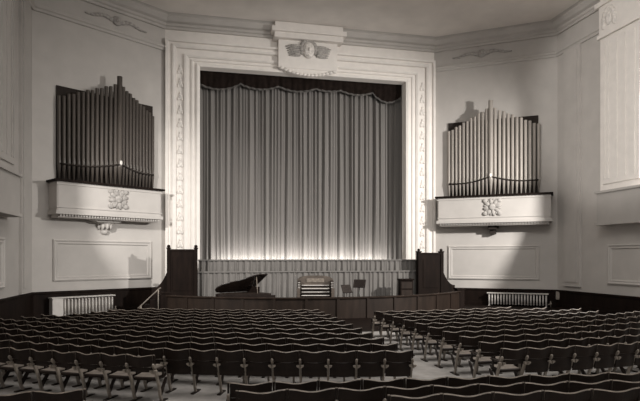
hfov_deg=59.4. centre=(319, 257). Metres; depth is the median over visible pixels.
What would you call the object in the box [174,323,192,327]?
chair
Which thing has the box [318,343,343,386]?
chair
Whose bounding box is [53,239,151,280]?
trim
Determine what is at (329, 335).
chair
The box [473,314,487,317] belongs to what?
chair
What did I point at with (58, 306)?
radiator
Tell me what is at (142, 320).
chair
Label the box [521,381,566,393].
chair
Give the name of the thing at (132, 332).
chair
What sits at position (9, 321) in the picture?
chair
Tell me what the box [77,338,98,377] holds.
chair
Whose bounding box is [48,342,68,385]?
chair
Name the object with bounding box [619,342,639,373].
chair
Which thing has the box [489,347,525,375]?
chair
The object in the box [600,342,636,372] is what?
chair
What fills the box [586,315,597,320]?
chair
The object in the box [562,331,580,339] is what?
chair
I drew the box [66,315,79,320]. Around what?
chair
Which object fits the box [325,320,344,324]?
chair
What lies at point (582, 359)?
chair
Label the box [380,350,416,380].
chair
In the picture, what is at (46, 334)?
chair
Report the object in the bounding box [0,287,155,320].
baseboard
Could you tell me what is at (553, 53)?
trim
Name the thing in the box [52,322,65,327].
chair
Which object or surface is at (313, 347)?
chair
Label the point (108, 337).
chair
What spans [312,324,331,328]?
chair
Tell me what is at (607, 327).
chair
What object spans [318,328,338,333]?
chair
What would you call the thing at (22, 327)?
chair
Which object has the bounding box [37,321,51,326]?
chair
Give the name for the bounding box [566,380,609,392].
chair
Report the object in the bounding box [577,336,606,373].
chair
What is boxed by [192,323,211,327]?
chair
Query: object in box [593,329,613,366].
chair
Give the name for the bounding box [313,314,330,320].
chair
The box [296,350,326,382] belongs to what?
chair
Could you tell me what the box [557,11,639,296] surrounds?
wall
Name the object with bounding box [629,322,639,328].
chair
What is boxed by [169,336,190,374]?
chair
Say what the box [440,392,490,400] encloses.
chair
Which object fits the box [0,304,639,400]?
floor
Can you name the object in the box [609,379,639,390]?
chair
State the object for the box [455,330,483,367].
chair
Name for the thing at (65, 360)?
chair
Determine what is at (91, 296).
shelf
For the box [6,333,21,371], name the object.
chair
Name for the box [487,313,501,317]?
chair
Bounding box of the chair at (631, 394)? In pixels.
[590,387,638,400]
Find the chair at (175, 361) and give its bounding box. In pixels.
[160,348,190,392]
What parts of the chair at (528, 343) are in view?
backrest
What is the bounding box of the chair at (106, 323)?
[104,321,120,325]
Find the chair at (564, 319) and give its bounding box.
[561,317,574,322]
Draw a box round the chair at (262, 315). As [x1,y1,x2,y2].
[261,314,277,317]
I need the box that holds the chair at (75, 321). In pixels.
[73,319,88,324]
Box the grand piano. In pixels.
[215,274,274,296]
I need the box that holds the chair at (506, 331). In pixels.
[494,329,521,363]
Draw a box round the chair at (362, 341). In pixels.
[357,337,383,377]
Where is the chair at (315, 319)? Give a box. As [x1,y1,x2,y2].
[300,317,317,324]
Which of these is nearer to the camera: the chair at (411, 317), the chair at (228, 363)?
the chair at (228, 363)
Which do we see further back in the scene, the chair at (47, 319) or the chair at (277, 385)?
the chair at (47, 319)
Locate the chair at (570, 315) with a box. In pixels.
[567,312,578,317]
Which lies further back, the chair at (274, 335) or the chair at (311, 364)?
the chair at (274, 335)
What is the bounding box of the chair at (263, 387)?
[226,381,271,400]
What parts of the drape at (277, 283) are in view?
rail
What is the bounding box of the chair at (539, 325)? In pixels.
[537,322,552,327]
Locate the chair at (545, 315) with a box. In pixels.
[543,314,555,318]
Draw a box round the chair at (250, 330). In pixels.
[233,328,253,333]
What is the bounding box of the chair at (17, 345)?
[10,340,30,381]
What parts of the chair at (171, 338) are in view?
backrest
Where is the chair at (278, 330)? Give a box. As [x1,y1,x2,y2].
[275,328,296,333]
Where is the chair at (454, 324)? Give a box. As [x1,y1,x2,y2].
[446,321,469,354]
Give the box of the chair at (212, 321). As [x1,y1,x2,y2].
[211,320,229,324]
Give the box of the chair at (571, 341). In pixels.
[552,337,587,375]
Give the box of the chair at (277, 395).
[236,389,285,400]
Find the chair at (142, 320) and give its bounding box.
[141,318,157,322]
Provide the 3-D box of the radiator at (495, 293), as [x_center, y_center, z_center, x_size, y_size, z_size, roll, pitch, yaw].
[10.410,2.178,29.369,3.192,0.694,0.414,0,0,22]
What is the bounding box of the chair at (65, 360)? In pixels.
[49,350,91,391]
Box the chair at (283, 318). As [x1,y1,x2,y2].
[282,317,299,324]
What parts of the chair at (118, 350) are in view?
backrest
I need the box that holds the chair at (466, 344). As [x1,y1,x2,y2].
[450,335,481,375]
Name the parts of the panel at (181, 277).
panel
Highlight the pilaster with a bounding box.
[594,0,639,190]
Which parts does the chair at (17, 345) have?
backrest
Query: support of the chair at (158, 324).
on the floor
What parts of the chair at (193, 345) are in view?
backrest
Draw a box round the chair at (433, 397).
[387,393,439,400]
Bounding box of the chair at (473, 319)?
[471,317,486,321]
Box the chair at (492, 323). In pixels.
[486,320,502,325]
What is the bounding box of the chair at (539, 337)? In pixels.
[518,333,543,366]
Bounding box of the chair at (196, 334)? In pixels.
[191,331,212,337]
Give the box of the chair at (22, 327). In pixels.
[14,324,27,329]
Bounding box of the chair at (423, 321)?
[414,319,437,349]
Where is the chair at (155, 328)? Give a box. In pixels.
[153,326,171,331]
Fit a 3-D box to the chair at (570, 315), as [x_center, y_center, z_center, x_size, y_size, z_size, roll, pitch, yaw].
[7.576,2.100,17.275,0.552,0.886,0.596,0,0,-29]
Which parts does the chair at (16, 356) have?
backrest, seat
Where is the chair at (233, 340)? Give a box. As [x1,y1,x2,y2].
[214,337,237,376]
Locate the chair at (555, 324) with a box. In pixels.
[552,321,567,327]
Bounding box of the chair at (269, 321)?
[267,320,285,324]
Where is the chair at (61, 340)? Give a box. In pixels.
[57,337,77,376]
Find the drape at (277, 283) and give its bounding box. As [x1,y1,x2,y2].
[198,270,415,296]
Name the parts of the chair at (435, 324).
backrest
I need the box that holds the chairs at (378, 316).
[91,307,639,337]
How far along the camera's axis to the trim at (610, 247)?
24.79 m
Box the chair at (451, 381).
[445,375,486,386]
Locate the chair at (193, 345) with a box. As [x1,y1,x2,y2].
[190,342,214,384]
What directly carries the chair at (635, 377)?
on the floor
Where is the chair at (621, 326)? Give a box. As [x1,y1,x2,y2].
[617,322,629,329]
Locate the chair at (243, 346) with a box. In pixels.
[240,343,265,383]
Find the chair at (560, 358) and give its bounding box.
[537,345,573,375]
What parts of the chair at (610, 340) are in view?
backrest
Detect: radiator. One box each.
[48,294,116,315]
[487,292,551,306]
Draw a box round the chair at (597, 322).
[594,319,606,325]
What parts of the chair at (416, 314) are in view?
backrest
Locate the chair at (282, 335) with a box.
[280,332,302,343]
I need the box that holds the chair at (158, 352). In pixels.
[138,347,165,391]
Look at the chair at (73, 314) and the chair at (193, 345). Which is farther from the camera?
the chair at (73, 314)
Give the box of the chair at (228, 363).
[213,349,245,394]
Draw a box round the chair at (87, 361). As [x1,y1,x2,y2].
[72,351,116,396]
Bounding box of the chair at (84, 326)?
[82,323,98,328]
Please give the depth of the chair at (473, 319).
15.63 m
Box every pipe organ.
[56,76,153,187]
[448,100,539,195]
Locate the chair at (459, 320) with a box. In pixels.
[455,318,471,322]
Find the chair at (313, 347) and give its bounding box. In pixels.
[292,343,317,382]
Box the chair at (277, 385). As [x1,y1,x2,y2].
[273,380,316,400]
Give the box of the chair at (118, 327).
[116,325,133,330]
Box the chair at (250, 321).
[248,320,266,324]
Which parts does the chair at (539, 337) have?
backrest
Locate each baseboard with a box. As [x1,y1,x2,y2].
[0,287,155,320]
[464,288,639,313]
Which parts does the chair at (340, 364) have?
backrest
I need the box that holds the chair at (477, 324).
[469,321,486,326]
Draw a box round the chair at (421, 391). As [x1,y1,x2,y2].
[383,385,429,400]
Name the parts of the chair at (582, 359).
backrest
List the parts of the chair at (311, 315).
backrest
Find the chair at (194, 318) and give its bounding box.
[193,316,210,320]
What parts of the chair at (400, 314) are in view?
backrest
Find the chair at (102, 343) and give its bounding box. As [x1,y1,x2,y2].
[98,339,119,379]
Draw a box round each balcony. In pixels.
[46,178,164,234]
[435,192,552,233]
[594,184,639,225]
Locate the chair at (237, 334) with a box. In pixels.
[235,332,257,338]
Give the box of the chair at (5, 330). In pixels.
[3,327,17,334]
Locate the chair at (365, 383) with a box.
[361,378,403,389]
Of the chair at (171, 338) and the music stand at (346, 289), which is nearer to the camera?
the chair at (171, 338)
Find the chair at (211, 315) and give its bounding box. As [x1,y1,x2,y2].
[210,314,226,317]
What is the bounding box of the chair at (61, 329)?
[58,326,74,333]
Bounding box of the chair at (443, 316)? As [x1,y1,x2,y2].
[442,315,457,318]
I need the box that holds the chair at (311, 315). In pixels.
[296,314,312,328]
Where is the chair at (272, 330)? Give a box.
[254,328,274,333]
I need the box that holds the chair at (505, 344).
[491,340,524,374]
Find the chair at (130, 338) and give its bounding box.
[125,334,146,341]
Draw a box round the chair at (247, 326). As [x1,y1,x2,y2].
[231,324,250,328]
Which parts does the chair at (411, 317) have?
backrest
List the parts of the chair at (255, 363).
backrest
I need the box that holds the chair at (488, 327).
[485,325,503,330]
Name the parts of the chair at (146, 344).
backrest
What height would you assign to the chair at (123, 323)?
0.886 m
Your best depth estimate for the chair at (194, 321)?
15.01 m
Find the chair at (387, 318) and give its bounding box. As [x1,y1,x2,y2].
[378,313,398,337]
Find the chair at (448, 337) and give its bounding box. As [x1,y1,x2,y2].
[434,331,463,367]
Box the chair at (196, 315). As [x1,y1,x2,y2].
[194,314,209,317]
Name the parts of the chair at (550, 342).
backrest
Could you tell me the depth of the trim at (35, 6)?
25.28 m
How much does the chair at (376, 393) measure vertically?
0.886 m
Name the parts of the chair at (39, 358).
backrest, seat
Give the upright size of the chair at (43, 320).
0.886 m
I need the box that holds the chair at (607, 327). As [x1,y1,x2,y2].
[603,323,617,330]
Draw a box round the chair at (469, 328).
[461,325,485,359]
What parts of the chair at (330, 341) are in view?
backrest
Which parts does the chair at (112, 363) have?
backrest, seat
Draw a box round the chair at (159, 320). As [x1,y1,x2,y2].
[158,319,174,323]
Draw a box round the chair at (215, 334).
[213,332,234,337]
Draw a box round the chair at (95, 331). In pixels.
[92,328,110,334]
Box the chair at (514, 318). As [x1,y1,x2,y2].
[502,316,516,320]
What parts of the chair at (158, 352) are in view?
backrest, seat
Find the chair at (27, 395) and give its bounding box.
[0,391,31,400]
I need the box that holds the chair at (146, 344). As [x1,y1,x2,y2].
[143,340,165,381]
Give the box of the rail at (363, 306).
[160,288,465,318]
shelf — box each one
[48,294,115,298]
[487,292,548,294]
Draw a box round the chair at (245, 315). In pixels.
[244,314,260,317]
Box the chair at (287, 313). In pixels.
[275,312,290,314]
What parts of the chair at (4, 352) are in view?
backrest, seat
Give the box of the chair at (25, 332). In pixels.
[18,329,32,335]
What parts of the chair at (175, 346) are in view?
backrest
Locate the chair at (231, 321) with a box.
[230,320,247,324]
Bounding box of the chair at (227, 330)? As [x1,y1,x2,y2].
[212,327,232,332]
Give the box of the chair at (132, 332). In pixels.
[130,330,149,335]
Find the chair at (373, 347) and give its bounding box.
[368,343,397,378]
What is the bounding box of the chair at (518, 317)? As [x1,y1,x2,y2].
[517,315,530,319]
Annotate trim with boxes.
[0,0,14,170]
[0,164,22,216]
[0,237,4,288]
[19,0,30,293]
[29,0,164,50]
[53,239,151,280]
[81,0,599,52]
[436,26,598,71]
[448,245,539,279]
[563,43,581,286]
[607,243,639,285]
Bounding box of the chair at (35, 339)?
[21,334,39,372]
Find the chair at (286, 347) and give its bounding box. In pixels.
[266,343,291,380]
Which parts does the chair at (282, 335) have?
backrest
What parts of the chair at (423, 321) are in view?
backrest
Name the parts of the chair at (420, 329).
seat, backrest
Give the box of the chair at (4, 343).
[0,340,13,377]
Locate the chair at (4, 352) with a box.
[0,347,27,388]
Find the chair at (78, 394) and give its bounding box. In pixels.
[32,388,85,400]
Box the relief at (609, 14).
[601,4,616,29]
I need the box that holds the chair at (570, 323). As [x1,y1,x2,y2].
[567,320,581,327]
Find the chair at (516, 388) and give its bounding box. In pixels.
[476,382,521,394]
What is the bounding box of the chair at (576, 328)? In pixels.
[573,325,588,332]
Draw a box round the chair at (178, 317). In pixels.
[176,316,192,320]
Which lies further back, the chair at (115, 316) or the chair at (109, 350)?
the chair at (115, 316)
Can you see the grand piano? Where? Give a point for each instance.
(238, 288)
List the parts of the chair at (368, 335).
backrest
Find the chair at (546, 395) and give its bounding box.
[541,389,590,400]
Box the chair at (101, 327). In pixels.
[99,324,115,329]
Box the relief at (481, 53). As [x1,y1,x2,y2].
[453,48,511,58]
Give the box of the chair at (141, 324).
[138,322,155,326]
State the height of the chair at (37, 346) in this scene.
0.886 m
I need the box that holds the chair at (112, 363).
[97,353,140,400]
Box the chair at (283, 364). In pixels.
[268,350,298,386]
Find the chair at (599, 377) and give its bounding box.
[567,372,606,382]
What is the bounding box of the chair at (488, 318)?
[487,316,501,321]
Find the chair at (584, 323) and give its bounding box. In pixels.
[581,320,594,326]
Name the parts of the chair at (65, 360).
backrest, seat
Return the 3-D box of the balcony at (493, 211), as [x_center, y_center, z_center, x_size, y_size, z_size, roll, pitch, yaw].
[9.115,-2.296,29.589,5.891,2.016,1.064,0,0,22]
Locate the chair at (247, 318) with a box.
[246,317,263,323]
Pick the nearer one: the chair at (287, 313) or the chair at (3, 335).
the chair at (3, 335)
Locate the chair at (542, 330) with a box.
[540,327,557,333]
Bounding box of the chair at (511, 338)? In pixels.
[492,334,523,373]
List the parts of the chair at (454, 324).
backrest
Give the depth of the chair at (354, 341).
11.66 m
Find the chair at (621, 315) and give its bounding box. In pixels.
[617,312,626,317]
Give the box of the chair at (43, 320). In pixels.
[33,317,45,322]
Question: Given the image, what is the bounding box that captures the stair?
[144,294,160,308]
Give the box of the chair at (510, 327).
[503,324,520,329]
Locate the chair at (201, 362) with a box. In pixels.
[186,348,217,394]
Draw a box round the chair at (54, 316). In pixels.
[53,315,65,319]
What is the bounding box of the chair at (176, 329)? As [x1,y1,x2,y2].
[172,326,191,331]
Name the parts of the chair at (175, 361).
backrest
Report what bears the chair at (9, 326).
on the floor
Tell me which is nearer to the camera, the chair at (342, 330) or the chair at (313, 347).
the chair at (313, 347)
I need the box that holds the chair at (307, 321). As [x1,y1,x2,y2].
[306,320,324,327]
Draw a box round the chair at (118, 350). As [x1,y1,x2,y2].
[113,346,138,390]
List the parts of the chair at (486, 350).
seat, backrest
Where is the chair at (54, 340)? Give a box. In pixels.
[40,335,57,374]
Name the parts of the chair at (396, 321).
seat, backrest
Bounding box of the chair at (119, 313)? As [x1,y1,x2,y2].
[118,312,131,315]
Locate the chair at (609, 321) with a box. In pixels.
[607,318,618,324]
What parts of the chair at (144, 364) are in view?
backrest, seat, armrest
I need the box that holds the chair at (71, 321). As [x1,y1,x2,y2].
[59,318,73,323]
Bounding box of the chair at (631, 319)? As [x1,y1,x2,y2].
[628,316,638,321]
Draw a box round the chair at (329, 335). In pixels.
[326,332,347,338]
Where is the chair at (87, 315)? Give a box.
[85,313,98,317]
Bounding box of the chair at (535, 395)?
[491,390,541,400]
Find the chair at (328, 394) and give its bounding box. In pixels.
[286,388,334,400]
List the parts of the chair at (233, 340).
backrest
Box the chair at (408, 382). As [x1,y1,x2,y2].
[403,376,445,387]
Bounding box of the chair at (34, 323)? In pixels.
[24,320,36,325]
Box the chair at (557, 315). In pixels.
[556,313,567,318]
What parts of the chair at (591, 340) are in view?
backrest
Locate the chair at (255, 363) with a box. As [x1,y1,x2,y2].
[240,350,271,383]
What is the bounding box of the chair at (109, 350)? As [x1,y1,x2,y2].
[90,345,113,388]
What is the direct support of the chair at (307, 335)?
on the floor
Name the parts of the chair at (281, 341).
backrest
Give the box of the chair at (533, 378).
[527,373,567,383]
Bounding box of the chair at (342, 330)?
[340,328,361,338]
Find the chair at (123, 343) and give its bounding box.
[120,340,142,380]
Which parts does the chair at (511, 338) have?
backrest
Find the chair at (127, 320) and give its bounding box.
[125,318,140,322]
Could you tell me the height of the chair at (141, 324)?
0.886 m
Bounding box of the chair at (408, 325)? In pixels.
[398,319,420,350]
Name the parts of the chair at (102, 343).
backrest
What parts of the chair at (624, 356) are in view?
backrest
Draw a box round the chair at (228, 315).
[227,314,243,317]
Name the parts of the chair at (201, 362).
backrest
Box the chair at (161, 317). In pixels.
[160,316,176,319]
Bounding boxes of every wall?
[0,0,31,298]
[32,0,164,291]
[165,29,433,258]
[434,36,556,289]
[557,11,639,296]
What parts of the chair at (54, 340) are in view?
backrest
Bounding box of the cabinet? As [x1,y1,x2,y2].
[397,279,413,294]
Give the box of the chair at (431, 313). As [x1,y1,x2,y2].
[430,312,445,315]
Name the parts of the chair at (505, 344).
backrest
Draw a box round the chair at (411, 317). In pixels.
[403,316,425,345]
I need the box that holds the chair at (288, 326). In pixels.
[271,324,290,331]
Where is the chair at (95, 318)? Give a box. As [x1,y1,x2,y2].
[94,317,108,320]
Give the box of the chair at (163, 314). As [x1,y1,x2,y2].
[162,313,177,316]
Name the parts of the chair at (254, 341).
backrest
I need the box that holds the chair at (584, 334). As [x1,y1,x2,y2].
[580,330,597,338]
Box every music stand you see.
[341,285,352,296]
[353,279,365,296]
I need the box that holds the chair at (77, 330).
[75,327,92,333]
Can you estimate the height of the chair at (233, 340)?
0.886 m
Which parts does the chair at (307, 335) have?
backrest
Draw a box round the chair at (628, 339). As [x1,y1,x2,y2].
[606,334,639,372]
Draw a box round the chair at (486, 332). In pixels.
[473,329,503,366]
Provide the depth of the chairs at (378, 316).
17.79 m
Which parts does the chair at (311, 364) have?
backrest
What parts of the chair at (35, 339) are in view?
backrest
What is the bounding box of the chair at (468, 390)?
[430,384,476,395]
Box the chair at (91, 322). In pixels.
[89,320,103,324]
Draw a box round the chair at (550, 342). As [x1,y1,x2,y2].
[541,338,567,373]
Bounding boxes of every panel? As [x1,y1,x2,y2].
[152,245,197,298]
[416,249,454,293]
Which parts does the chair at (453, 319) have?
backrest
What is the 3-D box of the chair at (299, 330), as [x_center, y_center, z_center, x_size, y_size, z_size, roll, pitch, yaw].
[-0.324,2.100,13.509,0.552,0.886,0.596,0,0,0]
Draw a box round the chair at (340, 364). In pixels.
[325,350,354,380]
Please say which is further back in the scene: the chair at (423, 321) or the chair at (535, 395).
the chair at (423, 321)
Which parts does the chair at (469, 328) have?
backrest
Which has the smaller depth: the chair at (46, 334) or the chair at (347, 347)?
the chair at (347, 347)
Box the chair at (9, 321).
[0,318,11,323]
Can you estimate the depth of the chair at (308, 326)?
14.06 m
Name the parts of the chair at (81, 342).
backrest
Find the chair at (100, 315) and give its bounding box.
[99,314,113,317]
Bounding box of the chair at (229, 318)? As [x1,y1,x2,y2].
[228,317,245,320]
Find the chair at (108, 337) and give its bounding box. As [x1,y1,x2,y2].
[105,333,125,340]
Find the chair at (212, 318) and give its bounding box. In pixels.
[211,317,227,320]
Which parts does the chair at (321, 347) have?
backrest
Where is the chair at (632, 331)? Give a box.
[628,328,639,335]
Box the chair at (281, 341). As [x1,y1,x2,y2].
[261,337,285,377]
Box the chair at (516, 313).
[515,312,527,315]
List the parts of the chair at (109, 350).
backrest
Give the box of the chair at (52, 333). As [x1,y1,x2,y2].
[49,331,66,338]
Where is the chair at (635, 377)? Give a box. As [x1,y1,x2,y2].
[606,372,639,381]
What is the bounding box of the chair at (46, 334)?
[33,330,49,337]
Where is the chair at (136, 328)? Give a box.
[134,325,152,330]
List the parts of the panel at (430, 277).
panel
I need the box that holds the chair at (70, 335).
[67,332,85,338]
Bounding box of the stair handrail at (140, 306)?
[138,287,160,308]
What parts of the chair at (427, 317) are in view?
backrest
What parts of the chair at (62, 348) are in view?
backrest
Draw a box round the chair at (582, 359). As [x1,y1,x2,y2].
[559,344,595,373]
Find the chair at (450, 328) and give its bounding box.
[441,326,466,360]
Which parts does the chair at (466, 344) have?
seat, backrest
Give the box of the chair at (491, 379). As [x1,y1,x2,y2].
[487,374,527,385]
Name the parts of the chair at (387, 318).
seat, backrest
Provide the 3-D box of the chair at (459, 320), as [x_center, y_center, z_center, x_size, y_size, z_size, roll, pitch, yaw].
[3.880,2.100,15.753,0.552,0.886,0.596,0,0,-16]
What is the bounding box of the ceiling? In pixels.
[138,0,578,36]
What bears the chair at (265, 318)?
on the floor
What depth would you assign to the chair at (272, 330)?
13.27 m
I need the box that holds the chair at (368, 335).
[349,332,372,344]
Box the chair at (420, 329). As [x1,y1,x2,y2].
[409,323,432,355]
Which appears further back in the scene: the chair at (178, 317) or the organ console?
the organ console
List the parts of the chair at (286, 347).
backrest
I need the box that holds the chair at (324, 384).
[317,379,360,390]
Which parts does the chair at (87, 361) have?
backrest, seat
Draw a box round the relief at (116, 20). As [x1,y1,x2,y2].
[85,12,146,32]
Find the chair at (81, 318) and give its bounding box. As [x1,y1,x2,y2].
[80,316,93,320]
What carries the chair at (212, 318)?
on the floor
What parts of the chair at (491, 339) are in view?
backrest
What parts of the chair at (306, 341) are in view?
backrest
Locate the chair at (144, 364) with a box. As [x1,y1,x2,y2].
[122,354,167,400]
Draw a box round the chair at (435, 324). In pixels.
[426,322,451,354]
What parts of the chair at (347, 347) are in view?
backrest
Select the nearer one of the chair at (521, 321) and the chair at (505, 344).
the chair at (505, 344)
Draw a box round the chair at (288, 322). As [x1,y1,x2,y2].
[287,320,304,327]
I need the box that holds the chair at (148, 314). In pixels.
[147,313,161,316]
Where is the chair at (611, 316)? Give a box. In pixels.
[608,313,617,318]
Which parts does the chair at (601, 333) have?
backrest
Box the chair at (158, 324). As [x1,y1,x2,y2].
[155,322,173,327]
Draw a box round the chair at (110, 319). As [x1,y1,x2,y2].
[109,317,124,321]
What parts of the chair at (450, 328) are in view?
backrest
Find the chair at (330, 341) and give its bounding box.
[309,338,333,377]
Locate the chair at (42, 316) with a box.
[41,314,52,318]
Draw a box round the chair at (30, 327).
[28,325,42,331]
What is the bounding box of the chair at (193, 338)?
[191,336,213,343]
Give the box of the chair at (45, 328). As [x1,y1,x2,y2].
[43,325,58,332]
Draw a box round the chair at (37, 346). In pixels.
[28,341,48,383]
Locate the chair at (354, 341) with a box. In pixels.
[333,338,358,377]
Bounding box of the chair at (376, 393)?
[335,386,382,400]
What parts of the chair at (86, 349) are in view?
backrest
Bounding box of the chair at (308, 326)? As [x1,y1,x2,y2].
[291,324,310,328]
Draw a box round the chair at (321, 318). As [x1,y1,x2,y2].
[318,317,337,320]
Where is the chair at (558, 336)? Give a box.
[543,332,562,339]
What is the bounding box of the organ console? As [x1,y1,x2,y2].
[297,275,334,296]
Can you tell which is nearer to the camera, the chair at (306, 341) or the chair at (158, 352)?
the chair at (158, 352)
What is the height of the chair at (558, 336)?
0.886 m
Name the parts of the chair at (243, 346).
backrest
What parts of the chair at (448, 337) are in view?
seat, backrest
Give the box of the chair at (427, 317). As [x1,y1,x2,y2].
[419,315,441,344]
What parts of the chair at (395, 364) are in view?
backrest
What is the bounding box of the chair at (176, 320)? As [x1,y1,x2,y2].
[175,319,192,323]
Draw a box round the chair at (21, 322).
[11,319,23,324]
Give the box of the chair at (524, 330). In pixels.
[522,328,540,334]
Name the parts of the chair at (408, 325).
seat, backrest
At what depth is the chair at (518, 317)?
16.15 m
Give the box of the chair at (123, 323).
[120,321,137,325]
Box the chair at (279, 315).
[278,314,294,328]
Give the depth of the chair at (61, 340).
11.68 m
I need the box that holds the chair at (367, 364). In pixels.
[353,350,383,378]
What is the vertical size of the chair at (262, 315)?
0.886 m
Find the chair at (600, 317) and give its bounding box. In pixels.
[597,314,607,319]
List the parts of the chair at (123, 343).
backrest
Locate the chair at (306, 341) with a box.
[285,337,309,377]
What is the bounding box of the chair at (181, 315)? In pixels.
[178,313,193,316]
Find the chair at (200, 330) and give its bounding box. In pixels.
[192,327,212,332]
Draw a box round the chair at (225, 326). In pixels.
[212,323,230,329]
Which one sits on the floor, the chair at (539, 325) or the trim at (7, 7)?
the chair at (539, 325)
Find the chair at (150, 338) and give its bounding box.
[146,335,168,342]
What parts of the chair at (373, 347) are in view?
backrest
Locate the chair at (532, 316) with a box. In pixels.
[530,314,543,319]
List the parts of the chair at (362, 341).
backrest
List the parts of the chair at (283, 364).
backrest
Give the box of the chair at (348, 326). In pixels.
[332,324,352,333]
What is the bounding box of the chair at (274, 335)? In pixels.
[258,332,279,342]
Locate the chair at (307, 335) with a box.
[303,332,325,343]
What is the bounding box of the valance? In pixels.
[200,70,400,103]
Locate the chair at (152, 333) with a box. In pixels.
[150,330,170,336]
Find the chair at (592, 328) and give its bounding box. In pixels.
[589,324,603,331]
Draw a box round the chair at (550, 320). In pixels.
[548,317,561,322]
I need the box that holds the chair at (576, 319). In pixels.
[574,316,586,321]
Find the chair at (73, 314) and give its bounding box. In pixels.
[72,313,85,317]
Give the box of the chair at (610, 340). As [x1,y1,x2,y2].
[591,335,624,373]
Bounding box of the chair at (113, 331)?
[111,329,129,334]
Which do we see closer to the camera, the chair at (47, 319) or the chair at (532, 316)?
the chair at (47, 319)
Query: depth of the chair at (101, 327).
13.93 m
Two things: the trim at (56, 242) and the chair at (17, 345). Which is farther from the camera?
the trim at (56, 242)
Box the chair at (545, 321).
[534,318,547,323]
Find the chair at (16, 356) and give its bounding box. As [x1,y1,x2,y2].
[6,347,48,392]
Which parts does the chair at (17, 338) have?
backrest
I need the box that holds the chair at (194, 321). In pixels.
[193,320,210,323]
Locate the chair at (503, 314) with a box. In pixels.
[501,312,514,316]
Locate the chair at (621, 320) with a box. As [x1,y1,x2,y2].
[618,317,628,323]
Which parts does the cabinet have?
drawer, door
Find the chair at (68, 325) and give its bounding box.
[66,323,81,328]
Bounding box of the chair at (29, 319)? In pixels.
[21,316,32,321]
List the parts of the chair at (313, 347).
backrest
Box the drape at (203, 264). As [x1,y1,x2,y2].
[198,259,415,270]
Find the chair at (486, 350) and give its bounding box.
[468,341,501,377]
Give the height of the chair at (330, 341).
0.886 m
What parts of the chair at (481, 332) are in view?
backrest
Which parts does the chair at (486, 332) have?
backrest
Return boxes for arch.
[165,21,435,274]
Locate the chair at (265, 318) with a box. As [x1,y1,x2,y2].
[264,317,281,332]
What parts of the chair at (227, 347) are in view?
backrest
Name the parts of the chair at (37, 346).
backrest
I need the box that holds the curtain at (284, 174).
[200,85,401,258]
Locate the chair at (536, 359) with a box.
[514,346,550,376]
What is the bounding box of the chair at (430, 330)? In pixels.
[420,326,447,361]
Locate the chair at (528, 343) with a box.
[513,339,546,375]
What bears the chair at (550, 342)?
on the floor
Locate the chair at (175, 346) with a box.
[166,341,189,382]
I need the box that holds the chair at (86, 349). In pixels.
[68,344,90,386]
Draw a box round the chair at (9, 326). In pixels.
[1,323,13,328]
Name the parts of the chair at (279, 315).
backrest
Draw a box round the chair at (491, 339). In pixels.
[472,335,502,374]
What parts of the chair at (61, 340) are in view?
backrest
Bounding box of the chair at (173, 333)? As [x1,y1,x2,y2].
[171,331,191,336]
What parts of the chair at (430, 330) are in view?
seat, backrest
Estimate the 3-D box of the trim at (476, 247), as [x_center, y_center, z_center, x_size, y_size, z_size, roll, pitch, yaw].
[9.251,0.241,30.070,4.704,1.837,0.084,0,0,22]
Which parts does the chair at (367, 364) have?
backrest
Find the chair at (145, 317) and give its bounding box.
[144,315,159,319]
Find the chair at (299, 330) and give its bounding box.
[297,328,317,337]
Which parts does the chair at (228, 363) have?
backrest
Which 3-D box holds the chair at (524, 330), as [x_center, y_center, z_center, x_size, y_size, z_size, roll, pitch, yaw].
[4.905,2.100,13.487,0.552,0.886,0.596,0,0,-18]
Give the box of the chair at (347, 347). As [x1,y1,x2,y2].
[343,343,369,381]
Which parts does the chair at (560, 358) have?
backrest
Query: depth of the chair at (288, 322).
14.85 m
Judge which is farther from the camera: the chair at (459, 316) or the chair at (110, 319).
the chair at (459, 316)
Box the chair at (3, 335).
[0,333,5,340]
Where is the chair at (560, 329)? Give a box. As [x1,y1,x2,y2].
[557,326,573,333]
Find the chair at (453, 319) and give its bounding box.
[432,318,454,349]
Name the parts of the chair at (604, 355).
backrest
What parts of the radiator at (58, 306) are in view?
casing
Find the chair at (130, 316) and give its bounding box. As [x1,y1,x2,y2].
[129,315,143,318]
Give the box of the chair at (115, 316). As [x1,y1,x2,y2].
[114,314,128,318]
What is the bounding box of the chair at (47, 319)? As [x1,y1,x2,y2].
[46,318,58,322]
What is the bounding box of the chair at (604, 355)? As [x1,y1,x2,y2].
[580,343,616,374]
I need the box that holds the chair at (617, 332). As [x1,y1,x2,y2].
[613,328,628,336]
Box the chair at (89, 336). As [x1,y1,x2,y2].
[85,333,104,339]
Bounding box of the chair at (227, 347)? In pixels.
[215,342,239,385]
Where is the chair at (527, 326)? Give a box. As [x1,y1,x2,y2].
[520,323,536,328]
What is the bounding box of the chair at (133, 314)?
[132,312,146,315]
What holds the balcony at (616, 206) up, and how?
attached to the wall at (595, 239)
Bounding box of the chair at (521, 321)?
[519,319,533,323]
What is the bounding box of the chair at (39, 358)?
[27,349,70,391]
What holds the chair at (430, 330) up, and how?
on the floor
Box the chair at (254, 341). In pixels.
[238,337,261,377]
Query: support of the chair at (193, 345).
on the floor
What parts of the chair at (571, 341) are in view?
backrest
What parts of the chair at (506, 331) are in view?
backrest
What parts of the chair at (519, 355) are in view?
armrest, seat, backrest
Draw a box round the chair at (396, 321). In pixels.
[387,316,408,344]
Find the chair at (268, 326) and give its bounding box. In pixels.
[251,324,270,328]
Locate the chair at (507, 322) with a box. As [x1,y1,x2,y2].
[503,320,518,324]
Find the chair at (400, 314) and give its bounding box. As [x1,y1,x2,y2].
[393,313,414,341]
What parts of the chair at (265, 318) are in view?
backrest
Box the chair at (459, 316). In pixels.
[458,314,472,318]
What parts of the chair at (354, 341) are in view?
backrest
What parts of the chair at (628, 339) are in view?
backrest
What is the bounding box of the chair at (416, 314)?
[410,313,429,340]
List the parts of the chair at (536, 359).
backrest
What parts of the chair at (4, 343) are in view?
backrest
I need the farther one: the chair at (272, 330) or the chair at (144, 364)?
the chair at (272, 330)

